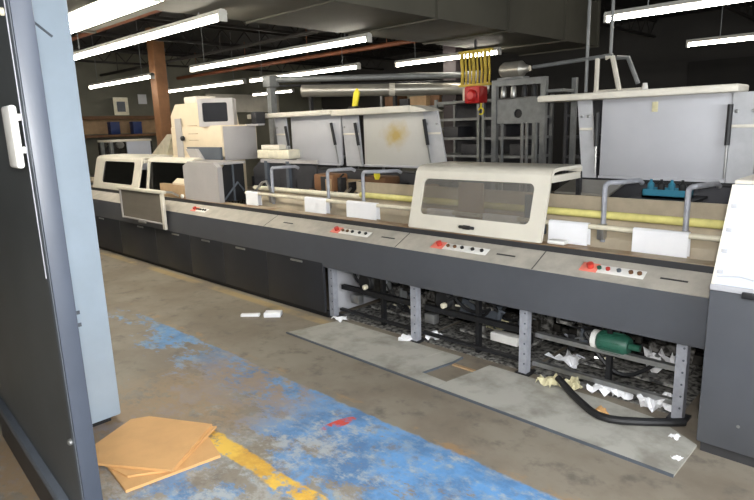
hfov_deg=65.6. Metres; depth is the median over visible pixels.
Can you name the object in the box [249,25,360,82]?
fluorescent light
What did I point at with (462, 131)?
storage bin
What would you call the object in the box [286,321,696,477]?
floor plate
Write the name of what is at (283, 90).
fluorescent light
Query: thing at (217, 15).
fluorescent light
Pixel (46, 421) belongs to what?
door
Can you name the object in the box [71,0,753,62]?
ceiling
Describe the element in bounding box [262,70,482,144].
pipe
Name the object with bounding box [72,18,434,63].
ceiling beam
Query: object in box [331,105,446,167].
lid
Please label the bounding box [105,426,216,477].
cardboard sheet
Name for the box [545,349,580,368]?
paper scrap
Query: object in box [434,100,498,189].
shelving rack
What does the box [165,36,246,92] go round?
fluorescent light
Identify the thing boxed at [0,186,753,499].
floor
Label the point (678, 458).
paper scrap
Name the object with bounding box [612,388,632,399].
paper scrap
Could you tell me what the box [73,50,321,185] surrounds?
wall
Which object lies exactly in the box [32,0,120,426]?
tall cabinet
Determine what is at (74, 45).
roof truss
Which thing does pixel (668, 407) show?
paper scrap
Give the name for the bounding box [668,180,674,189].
bottle
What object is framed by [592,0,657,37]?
roof truss
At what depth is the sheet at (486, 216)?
4.15 m
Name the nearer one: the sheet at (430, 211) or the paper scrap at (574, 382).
the paper scrap at (574, 382)
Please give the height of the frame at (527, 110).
2.310 m
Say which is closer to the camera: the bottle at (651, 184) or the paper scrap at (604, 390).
the paper scrap at (604, 390)
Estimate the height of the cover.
0.490 m
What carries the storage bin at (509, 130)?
on the shelving rack at (507, 158)
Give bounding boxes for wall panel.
[205,94,278,111]
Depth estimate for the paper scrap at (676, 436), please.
3.05 m
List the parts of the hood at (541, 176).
leg, leg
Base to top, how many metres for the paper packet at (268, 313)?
0.040 m
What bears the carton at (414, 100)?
on the shelving rack at (441, 107)
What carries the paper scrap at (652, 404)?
on the machine at (618, 301)
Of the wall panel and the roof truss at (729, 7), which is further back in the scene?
the wall panel
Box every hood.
[93,154,172,189]
[146,156,202,189]
[408,161,582,242]
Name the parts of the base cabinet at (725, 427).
plate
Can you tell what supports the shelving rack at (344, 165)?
on the floor
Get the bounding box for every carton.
[385,96,407,106]
[399,99,409,105]
[410,95,429,105]
[430,95,441,104]
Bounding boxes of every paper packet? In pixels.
[241,313,259,316]
[264,310,282,317]
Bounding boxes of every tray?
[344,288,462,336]
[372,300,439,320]
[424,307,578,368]
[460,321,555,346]
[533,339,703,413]
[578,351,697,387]
[628,179,707,201]
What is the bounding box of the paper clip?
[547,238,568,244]
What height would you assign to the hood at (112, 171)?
0.474 m
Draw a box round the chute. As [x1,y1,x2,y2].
[152,134,172,154]
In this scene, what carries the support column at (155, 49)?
on the floor
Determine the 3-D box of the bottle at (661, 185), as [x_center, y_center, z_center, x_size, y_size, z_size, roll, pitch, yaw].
[1.873,-0.415,3.856,0.044,0.100,0.042,10,16,43]
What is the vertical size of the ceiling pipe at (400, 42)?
0.588 m
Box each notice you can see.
[112,97,128,114]
[137,94,146,103]
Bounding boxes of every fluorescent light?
[68,0,162,33]
[73,9,226,59]
[88,23,154,88]
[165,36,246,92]
[189,28,371,71]
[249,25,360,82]
[252,90,266,95]
[276,83,293,92]
[395,47,501,66]
[604,0,751,22]
[686,5,753,47]
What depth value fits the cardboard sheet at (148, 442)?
3.11 m
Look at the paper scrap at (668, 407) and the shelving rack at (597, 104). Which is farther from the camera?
the shelving rack at (597, 104)
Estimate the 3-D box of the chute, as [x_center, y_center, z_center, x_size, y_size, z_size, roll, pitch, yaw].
[-3.574,-1.791,10.004,1.050,0.368,0.230,10,16,43]
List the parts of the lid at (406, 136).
lid arm, lid panel, strut rod, lid arm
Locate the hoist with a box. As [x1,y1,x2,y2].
[458,39,492,114]
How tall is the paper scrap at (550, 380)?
0.065 m
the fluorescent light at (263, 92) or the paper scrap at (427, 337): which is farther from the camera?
the fluorescent light at (263, 92)
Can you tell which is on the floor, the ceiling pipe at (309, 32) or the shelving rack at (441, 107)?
the shelving rack at (441, 107)
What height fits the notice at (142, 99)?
0.240 m
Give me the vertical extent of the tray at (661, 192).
0.131 m
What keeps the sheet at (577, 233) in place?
on the machine at (618, 301)
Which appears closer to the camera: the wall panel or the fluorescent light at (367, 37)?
the fluorescent light at (367, 37)
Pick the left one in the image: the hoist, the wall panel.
the wall panel
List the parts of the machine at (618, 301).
skirt panel, skirt panel, clear guard, pivot arm, panel, skirt panel, skirt panel, skirt panel, brace arm, guard post, transfer guard, guard post, rail, skirt panel, guide rail, post, stop plate, plate, control panel, plate, rail, rail, yellow knob, linkage arm, post, stop plate, control panel, rail, tan plate, rail, linkage arm, post, dark plate, yellow rail, plate, delivery plate, stop plate, rail, rail, drive motor, control panel, name plate, post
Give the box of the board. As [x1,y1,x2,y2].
[82,116,155,137]
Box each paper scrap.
[331,316,346,321]
[398,334,411,340]
[425,330,441,339]
[486,319,508,329]
[535,373,560,386]
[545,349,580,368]
[565,376,582,389]
[586,383,616,396]
[596,405,609,414]
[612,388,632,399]
[637,392,664,411]
[643,347,675,372]
[661,392,672,411]
[668,434,680,440]
[671,455,683,460]
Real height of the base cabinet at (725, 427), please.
0.875 m
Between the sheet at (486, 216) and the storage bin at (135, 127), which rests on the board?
the storage bin at (135, 127)
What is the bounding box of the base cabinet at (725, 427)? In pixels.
[696,284,753,466]
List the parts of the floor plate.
plate, plate, edge trim, plate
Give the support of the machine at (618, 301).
on the floor
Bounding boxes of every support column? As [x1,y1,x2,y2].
[145,27,171,146]
[443,45,462,161]
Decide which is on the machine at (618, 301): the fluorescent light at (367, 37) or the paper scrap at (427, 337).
the paper scrap at (427, 337)
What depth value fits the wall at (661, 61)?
12.48 m
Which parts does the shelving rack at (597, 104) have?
post, post, shelf, shelf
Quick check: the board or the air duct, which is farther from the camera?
the board
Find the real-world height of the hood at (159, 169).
0.464 m
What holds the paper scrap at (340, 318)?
on the floor
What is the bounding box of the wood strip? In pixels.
[452,363,475,371]
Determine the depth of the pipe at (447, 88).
8.74 m
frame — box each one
[491,61,577,191]
[532,0,647,92]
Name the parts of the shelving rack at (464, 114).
post, shelf, shelf, shelf, shelf, post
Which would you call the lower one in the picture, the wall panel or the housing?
the housing
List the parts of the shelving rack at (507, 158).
post, post, shelf, shelf, shelf, post, post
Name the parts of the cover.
edge trim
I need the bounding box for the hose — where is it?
[555,375,686,426]
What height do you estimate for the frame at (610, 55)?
1.739 m
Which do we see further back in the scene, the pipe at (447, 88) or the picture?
the picture
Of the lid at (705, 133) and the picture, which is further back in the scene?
the picture
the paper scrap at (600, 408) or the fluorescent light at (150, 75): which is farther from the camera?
the fluorescent light at (150, 75)
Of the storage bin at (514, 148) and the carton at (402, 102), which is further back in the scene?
the carton at (402, 102)
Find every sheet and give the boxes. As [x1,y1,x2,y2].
[95,416,211,471]
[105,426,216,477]
[108,437,220,492]
[246,191,261,205]
[304,196,329,213]
[346,200,379,219]
[427,208,454,216]
[483,213,519,223]
[548,219,590,245]
[631,227,690,257]
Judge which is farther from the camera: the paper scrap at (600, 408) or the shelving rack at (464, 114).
the shelving rack at (464, 114)
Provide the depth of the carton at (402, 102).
10.34 m
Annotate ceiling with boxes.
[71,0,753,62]
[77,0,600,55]
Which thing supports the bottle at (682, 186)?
on the tray at (661, 192)
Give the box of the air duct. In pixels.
[67,0,154,32]
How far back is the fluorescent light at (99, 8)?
4.62 m
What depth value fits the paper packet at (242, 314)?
5.28 m
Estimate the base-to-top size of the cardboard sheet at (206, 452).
0.014 m
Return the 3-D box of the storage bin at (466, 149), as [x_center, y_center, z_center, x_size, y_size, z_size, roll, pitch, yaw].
[1.443,-1.475,8.535,0.268,0.150,0.368,10,16,43]
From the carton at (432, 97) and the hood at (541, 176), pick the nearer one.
the hood at (541, 176)
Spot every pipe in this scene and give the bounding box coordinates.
[71,10,160,40]
[99,21,325,76]
[176,36,417,79]
[301,82,489,168]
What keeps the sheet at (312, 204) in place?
on the machine at (618, 301)
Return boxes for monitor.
[197,98,237,126]
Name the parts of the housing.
panel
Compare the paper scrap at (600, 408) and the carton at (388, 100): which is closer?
the paper scrap at (600, 408)
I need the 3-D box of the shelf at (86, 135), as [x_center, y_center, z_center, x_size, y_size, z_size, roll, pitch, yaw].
[-6.304,-2.832,14.473,0.440,0.060,2.700,10,16,43]
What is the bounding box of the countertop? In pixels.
[97,139,151,141]
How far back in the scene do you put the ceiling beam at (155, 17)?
9.76 m
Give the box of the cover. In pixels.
[711,174,753,288]
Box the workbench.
[97,139,151,169]
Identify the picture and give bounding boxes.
[117,102,125,111]
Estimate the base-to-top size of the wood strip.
0.010 m
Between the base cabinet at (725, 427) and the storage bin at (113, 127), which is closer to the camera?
the base cabinet at (725, 427)
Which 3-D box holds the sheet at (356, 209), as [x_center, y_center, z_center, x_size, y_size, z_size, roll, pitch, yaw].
[-0.123,-0.323,5.150,0.370,0.206,0.052,10,16,43]
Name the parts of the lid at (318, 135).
lid arm, lid panel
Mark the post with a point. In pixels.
(356, 94)
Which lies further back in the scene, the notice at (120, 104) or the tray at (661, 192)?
the notice at (120, 104)
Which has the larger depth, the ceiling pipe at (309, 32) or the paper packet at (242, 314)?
the ceiling pipe at (309, 32)
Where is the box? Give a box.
[257,145,299,159]
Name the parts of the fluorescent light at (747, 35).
hanger rod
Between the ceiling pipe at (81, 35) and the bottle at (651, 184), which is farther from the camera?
the ceiling pipe at (81, 35)
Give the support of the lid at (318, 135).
attached to the machine at (618, 301)
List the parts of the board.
rail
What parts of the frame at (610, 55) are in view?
leg, leg, knob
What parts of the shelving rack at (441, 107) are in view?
post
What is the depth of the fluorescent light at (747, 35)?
7.68 m
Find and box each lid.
[247,110,343,165]
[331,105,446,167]
[538,83,753,182]
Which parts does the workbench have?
leg, leg, panel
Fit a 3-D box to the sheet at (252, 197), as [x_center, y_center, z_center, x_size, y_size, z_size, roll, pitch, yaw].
[-1.322,-0.527,6.287,0.220,0.206,0.052,10,16,43]
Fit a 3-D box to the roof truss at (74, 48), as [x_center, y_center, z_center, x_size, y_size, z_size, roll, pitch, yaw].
[-5.721,-3.989,11.117,0.080,0.358,17.017,10,16,43]
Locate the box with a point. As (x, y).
(268, 151)
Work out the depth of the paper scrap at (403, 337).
4.56 m
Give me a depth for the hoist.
7.56 m
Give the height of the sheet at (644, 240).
0.206 m
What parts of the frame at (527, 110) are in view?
winch motor, panel, panel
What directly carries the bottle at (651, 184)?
on the tray at (661, 192)
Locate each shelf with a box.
[84,133,155,137]
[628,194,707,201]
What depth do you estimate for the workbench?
11.51 m
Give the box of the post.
[348,88,359,168]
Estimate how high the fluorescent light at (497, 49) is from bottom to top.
1.029 m
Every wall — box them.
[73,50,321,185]
[320,5,753,190]
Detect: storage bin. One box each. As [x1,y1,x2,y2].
[107,122,120,134]
[129,121,142,133]
[443,126,472,136]
[461,143,490,154]
[489,125,519,136]
[509,143,538,155]
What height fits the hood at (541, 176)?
0.474 m
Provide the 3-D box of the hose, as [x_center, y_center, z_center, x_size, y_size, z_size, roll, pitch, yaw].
[1.322,0.888,3.341,0.780,0.062,0.306,10,16,43]
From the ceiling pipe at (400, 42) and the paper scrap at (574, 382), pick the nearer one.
the paper scrap at (574, 382)
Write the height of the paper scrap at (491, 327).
0.099 m
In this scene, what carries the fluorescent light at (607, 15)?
hanging from the ceiling at (210, 34)
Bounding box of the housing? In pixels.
[160,160,245,202]
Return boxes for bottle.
[647,179,654,188]
[657,179,664,189]
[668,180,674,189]
[679,180,685,190]
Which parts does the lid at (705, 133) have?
lid arm, strut rod, lid panel, strut rod, lid arm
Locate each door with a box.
[0,0,102,499]
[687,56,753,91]
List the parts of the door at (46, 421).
handle, kick plate, rail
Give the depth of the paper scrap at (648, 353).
3.54 m
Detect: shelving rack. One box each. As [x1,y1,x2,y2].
[318,125,358,168]
[380,95,443,170]
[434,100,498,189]
[481,94,553,192]
[562,92,602,177]
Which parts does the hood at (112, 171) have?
frame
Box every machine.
[90,159,734,421]
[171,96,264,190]
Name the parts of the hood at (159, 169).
frame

